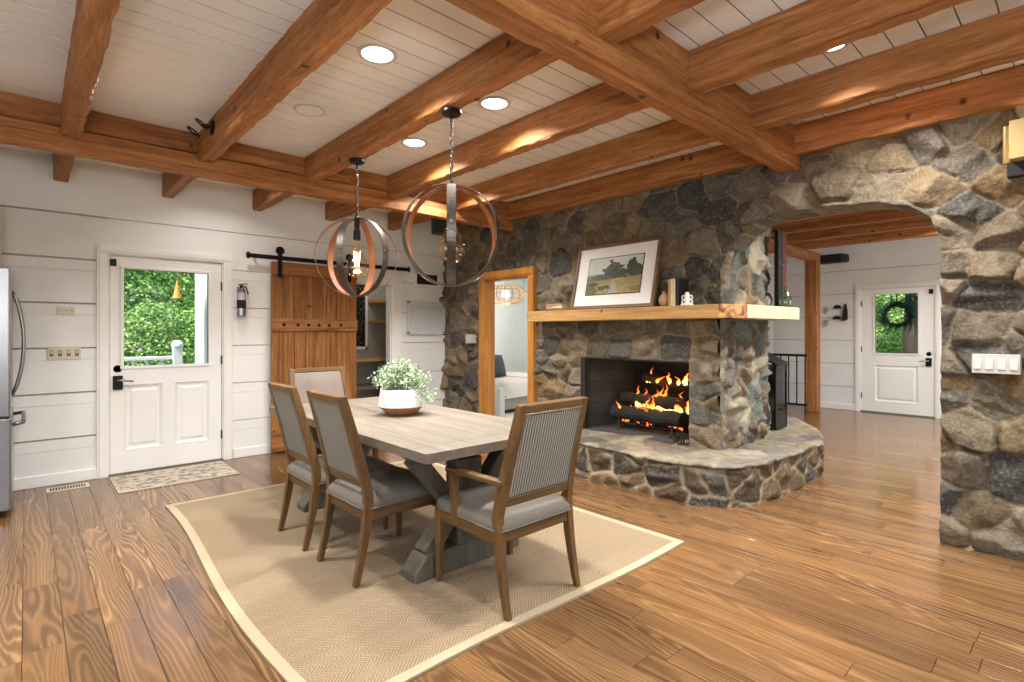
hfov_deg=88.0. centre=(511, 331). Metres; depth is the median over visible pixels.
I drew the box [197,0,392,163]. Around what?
joist
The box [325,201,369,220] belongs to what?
joist
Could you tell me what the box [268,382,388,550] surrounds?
dining chair
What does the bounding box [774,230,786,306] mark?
frame
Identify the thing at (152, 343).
tree
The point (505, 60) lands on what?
joist
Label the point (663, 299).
jar
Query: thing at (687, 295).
candle holder
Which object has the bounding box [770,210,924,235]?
joist
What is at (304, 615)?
area rug
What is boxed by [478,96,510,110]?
recessed light
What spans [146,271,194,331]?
tree
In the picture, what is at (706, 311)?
mantel shelf
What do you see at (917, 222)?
joist
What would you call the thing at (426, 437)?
dining table
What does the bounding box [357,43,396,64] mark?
recessed light
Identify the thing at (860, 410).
trim
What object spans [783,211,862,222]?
joist
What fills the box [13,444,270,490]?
baseboard
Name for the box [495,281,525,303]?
rattan pendant
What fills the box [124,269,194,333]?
tree
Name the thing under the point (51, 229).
wall
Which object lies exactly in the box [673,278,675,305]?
book
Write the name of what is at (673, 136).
joist
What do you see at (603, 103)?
joist
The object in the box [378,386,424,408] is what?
plant pot
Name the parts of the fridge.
door, drawer, door, handle, handle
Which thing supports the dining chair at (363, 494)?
on the area rug at (304, 615)
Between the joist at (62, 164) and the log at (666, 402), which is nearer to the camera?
the joist at (62, 164)
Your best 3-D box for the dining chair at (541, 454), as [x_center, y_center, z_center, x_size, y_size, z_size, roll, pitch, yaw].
[-0.004,0.820,2.759,0.558,0.988,0.650,0,0,-43]
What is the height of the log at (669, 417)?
0.169 m
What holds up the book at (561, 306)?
on the book at (550, 309)
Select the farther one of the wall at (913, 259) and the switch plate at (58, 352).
the wall at (913, 259)
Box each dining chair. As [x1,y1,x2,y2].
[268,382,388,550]
[288,366,378,458]
[306,390,436,587]
[435,396,587,621]
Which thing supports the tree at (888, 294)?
on the ground
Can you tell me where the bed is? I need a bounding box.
[495,372,526,412]
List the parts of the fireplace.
fire grate, leg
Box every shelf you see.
[356,356,385,361]
[356,382,384,390]
[368,299,385,303]
[368,320,385,323]
[527,304,798,321]
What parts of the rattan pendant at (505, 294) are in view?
glass globe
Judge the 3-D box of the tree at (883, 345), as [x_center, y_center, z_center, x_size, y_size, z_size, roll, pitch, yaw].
[8.683,0.782,12.351,1.724,2.396,1.856,0,0,-18]
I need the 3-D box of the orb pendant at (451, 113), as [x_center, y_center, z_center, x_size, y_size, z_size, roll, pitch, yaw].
[-0.360,-0.790,3.144,0.603,1.042,0.553,0,0,-43]
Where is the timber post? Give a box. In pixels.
[805,253,819,412]
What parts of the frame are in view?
dark panel, frame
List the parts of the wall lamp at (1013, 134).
plate, lamp shade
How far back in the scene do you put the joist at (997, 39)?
2.83 m
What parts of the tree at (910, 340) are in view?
crown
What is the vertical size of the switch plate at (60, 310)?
0.070 m
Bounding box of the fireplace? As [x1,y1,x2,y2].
[575,174,824,507]
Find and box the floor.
[0,404,1023,681]
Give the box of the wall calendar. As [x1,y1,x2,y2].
[406,300,444,333]
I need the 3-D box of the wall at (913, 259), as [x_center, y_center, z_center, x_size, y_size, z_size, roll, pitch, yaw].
[6.959,-0.099,7.740,0.120,2.850,6.200,0,0,-43]
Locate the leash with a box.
[840,303,847,320]
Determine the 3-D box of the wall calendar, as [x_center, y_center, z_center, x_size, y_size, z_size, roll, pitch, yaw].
[-1.156,-0.194,7.148,0.600,0.440,0.052,0,0,-43]
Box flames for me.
[616,368,688,430]
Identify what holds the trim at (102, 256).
attached to the wall at (51, 229)
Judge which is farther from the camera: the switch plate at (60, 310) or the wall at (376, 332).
the wall at (376, 332)
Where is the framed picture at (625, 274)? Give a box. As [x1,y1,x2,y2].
[570,236,663,309]
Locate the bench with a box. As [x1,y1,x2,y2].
[495,388,504,417]
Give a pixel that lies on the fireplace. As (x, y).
(755, 463)
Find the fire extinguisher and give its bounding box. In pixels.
[237,283,248,316]
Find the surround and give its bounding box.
[0,215,0,266]
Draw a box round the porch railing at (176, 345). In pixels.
[124,340,182,365]
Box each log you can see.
[610,404,685,427]
[620,391,687,410]
[630,404,688,423]
[641,372,688,392]
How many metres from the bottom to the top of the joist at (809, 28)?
0.214 m
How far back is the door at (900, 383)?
8.47 m
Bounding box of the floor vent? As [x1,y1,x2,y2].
[46,482,89,492]
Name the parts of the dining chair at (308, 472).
leg, rail, nailhead trim, panel, rail, rail, leg, rail, seat, leg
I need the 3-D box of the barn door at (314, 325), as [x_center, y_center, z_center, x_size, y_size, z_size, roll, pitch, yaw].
[-2.084,0.189,6.245,1.970,2.235,0.130,0,0,-43]
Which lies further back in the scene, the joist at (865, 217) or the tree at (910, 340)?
the tree at (910, 340)
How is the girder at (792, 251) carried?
attached to the timber post
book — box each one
[545,308,569,310]
[546,304,566,305]
[547,305,569,308]
[668,279,669,305]
[670,279,672,305]
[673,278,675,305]
[676,278,688,305]
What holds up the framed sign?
attached to the wall at (51, 229)
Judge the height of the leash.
0.294 m
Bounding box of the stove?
[768,352,789,429]
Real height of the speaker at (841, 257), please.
0.140 m
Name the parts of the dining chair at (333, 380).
leg, rail, backrest, leg, leg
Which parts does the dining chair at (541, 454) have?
leg, arm post, rail, armrest, seat, leg, leg, rail, rail, panel, nailhead trim, rail, leg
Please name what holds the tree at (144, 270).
on the ground
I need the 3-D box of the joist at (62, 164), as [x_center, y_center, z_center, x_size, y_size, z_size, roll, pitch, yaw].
[-3.488,-1.413,4.135,0.108,0.213,1.338,0,0,-43]
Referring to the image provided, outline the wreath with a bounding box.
[876,294,917,338]
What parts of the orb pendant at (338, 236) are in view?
chain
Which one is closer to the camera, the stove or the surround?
the surround
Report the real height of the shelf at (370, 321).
0.045 m
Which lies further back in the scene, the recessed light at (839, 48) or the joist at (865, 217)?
the joist at (865, 217)
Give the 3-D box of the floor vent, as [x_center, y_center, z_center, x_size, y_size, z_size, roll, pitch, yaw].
[-3.774,1.322,4.507,0.280,0.006,0.145,0,0,-43]
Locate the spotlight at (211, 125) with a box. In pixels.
[187,118,214,137]
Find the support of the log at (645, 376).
in the fireplace
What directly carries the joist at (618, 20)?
attached to the ceiling
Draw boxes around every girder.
[0,90,513,230]
[446,0,799,172]
[768,239,816,260]
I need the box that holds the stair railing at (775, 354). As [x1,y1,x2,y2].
[771,353,806,414]
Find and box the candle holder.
[681,292,693,304]
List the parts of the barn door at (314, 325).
cross rail, cross rail, cross rail, barn door rail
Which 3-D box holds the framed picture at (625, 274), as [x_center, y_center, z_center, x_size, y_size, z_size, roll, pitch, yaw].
[0.981,-0.544,5.093,0.183,0.645,0.965,0,0,-43]
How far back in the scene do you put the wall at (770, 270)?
9.85 m
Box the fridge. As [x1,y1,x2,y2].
[0,267,25,511]
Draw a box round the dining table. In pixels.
[269,397,518,583]
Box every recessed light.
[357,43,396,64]
[401,138,427,147]
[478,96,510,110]
[825,43,849,52]
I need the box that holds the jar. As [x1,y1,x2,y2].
[658,291,667,305]
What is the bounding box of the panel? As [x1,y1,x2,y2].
[356,284,367,348]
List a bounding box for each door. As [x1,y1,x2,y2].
[110,255,221,473]
[246,247,409,452]
[861,286,933,416]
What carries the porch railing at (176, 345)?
on the floor
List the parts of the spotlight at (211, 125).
mount plate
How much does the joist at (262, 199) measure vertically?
0.213 m
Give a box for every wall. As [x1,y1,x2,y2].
[0,147,445,478]
[356,285,385,398]
[439,105,1023,561]
[495,279,521,371]
[522,279,526,372]
[767,253,772,363]
[773,236,941,409]
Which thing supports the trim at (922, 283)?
attached to the wall at (913, 259)
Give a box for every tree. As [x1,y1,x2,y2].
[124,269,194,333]
[124,270,194,363]
[124,300,194,365]
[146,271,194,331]
[164,304,194,362]
[876,294,904,331]
[876,294,904,344]
[876,313,903,352]
[902,293,917,353]
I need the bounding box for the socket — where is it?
[353,214,360,240]
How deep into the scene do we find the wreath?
8.60 m
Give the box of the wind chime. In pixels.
[173,280,180,297]
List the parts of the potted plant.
planter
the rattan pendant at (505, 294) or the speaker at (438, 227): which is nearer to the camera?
the speaker at (438, 227)
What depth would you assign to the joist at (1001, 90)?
3.37 m
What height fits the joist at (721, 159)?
0.212 m
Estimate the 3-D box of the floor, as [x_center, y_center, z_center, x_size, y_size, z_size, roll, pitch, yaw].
[0.970,1.330,4.295,13.836,0.032,12.220,0,0,-43]
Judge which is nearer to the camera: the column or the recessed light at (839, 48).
the recessed light at (839, 48)
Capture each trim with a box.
[96,243,231,478]
[108,458,222,476]
[356,270,401,385]
[479,266,538,415]
[854,279,941,418]
[860,410,934,417]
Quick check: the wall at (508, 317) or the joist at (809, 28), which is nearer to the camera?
the joist at (809, 28)
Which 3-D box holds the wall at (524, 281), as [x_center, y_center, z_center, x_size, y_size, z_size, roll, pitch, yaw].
[1.754,-0.099,10.293,0.100,2.850,4.600,0,0,-43]
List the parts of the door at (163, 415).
lever handle, raised panel, raised panel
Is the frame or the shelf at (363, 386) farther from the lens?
the shelf at (363, 386)
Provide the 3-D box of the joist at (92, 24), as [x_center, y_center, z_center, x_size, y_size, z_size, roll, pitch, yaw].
[-1.945,-1.413,2.453,0.117,0.215,3.013,0,0,-43]
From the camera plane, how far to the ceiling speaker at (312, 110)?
3.64 m
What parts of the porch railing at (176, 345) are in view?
rail, post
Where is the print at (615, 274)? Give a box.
[585,254,643,294]
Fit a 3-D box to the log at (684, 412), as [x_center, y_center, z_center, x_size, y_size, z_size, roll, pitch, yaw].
[1.503,0.824,5.404,0.155,0.159,0.698,0,0,-40]
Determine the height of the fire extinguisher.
0.350 m
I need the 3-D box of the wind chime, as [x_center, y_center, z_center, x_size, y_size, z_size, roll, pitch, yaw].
[-4.505,-0.999,7.131,0.100,1.090,0.098,0,0,-43]
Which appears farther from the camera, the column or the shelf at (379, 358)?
the shelf at (379, 358)
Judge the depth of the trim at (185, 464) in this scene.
5.14 m
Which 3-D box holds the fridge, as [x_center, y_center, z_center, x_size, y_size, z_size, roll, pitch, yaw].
[-4.140,0.423,3.836,0.924,1.765,0.850,0,0,-43]
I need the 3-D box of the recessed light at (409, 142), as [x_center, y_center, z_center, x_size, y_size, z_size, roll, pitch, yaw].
[-0.786,-1.520,4.259,0.214,0.007,0.214,0,0,-43]
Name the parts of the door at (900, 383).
raised panel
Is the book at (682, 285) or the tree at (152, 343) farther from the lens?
the tree at (152, 343)
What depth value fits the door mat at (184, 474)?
4.83 m
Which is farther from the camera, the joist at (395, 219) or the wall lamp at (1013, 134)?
the joist at (395, 219)
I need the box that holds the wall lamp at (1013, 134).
[1002,118,1023,178]
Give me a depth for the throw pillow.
9.22 m
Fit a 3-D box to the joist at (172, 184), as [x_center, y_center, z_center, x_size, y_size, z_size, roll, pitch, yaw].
[-2.899,-1.414,4.675,0.109,0.212,1.338,0,0,-43]
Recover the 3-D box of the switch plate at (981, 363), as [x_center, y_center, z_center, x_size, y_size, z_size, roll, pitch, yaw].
[2.857,0.188,3.126,0.107,0.112,0.210,0,0,-43]
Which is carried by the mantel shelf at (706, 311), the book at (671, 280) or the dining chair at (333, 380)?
the book at (671, 280)
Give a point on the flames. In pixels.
(678, 408)
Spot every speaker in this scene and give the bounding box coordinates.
[293,104,325,116]
[431,218,457,235]
[820,253,848,264]
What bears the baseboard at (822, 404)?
attached to the wall at (913, 259)
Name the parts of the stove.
glass panel, panel, stove frame, sloping lid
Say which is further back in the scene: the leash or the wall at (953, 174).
the leash
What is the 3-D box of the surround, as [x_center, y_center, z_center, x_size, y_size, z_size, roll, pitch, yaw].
[-4.205,0.191,3.756,0.820,2.270,0.890,0,0,-43]
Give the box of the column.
[195,274,206,362]
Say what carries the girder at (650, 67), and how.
attached to the ceiling
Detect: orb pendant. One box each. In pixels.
[314,157,397,296]
[402,107,499,286]
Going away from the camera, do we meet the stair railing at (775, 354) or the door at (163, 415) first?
the door at (163, 415)
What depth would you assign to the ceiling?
3.03 m
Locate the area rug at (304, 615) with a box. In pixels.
[165,460,683,681]
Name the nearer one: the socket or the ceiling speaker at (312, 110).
the ceiling speaker at (312, 110)
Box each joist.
[53,153,74,181]
[61,0,120,137]
[162,172,195,197]
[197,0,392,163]
[252,188,293,210]
[305,32,558,182]
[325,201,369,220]
[387,82,649,198]
[388,212,430,230]
[456,119,715,211]
[507,144,763,220]
[598,0,704,43]
[688,0,971,94]
[751,5,1023,130]
[768,226,938,253]
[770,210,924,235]
[770,216,933,242]
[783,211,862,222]
[795,64,1023,157]
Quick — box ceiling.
[0,0,1023,212]
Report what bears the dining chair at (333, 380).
on the area rug at (304, 615)
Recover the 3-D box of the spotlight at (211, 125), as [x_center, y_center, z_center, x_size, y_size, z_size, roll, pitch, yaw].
[-2.172,-1.426,3.693,0.153,0.137,0.150,0,0,-43]
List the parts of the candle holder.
stem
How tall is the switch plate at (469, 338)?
0.115 m
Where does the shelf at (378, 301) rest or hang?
attached to the wall at (376, 332)
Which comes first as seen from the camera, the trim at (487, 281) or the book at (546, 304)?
the book at (546, 304)
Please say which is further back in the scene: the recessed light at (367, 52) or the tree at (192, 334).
the tree at (192, 334)
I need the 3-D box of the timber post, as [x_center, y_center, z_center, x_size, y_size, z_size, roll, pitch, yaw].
[5.006,0.007,8.829,0.185,2.637,0.185,0,0,-43]
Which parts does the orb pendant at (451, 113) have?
chain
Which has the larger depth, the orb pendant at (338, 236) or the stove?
the stove
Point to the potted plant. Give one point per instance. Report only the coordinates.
(395, 399)
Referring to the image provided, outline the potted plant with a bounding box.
[367,356,436,415]
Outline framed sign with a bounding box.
[413,272,440,288]
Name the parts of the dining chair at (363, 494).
leg, rail, nailhead trim, panel, rail, rail, leg, seat, leg, rail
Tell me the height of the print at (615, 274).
0.356 m
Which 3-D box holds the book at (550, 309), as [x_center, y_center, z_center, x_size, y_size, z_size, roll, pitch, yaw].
[0.482,-0.235,5.585,0.140,0.024,0.235,0,0,-45]
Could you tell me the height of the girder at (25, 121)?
0.313 m
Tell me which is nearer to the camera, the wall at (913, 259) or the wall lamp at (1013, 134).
the wall lamp at (1013, 134)
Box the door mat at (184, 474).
[109,461,239,493]
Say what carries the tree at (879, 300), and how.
on the ground
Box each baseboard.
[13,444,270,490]
[787,399,853,410]
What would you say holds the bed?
on the floor
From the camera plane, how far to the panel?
7.51 m
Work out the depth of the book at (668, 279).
4.58 m
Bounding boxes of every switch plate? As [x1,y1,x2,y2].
[47,346,80,359]
[57,306,74,314]
[465,334,476,342]
[972,354,1021,374]
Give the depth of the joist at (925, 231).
7.72 m
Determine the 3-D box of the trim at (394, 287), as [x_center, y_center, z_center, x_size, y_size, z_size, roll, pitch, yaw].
[-1.921,0.286,6.540,1.210,2.080,0.137,0,0,-43]
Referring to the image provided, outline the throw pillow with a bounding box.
[495,355,505,377]

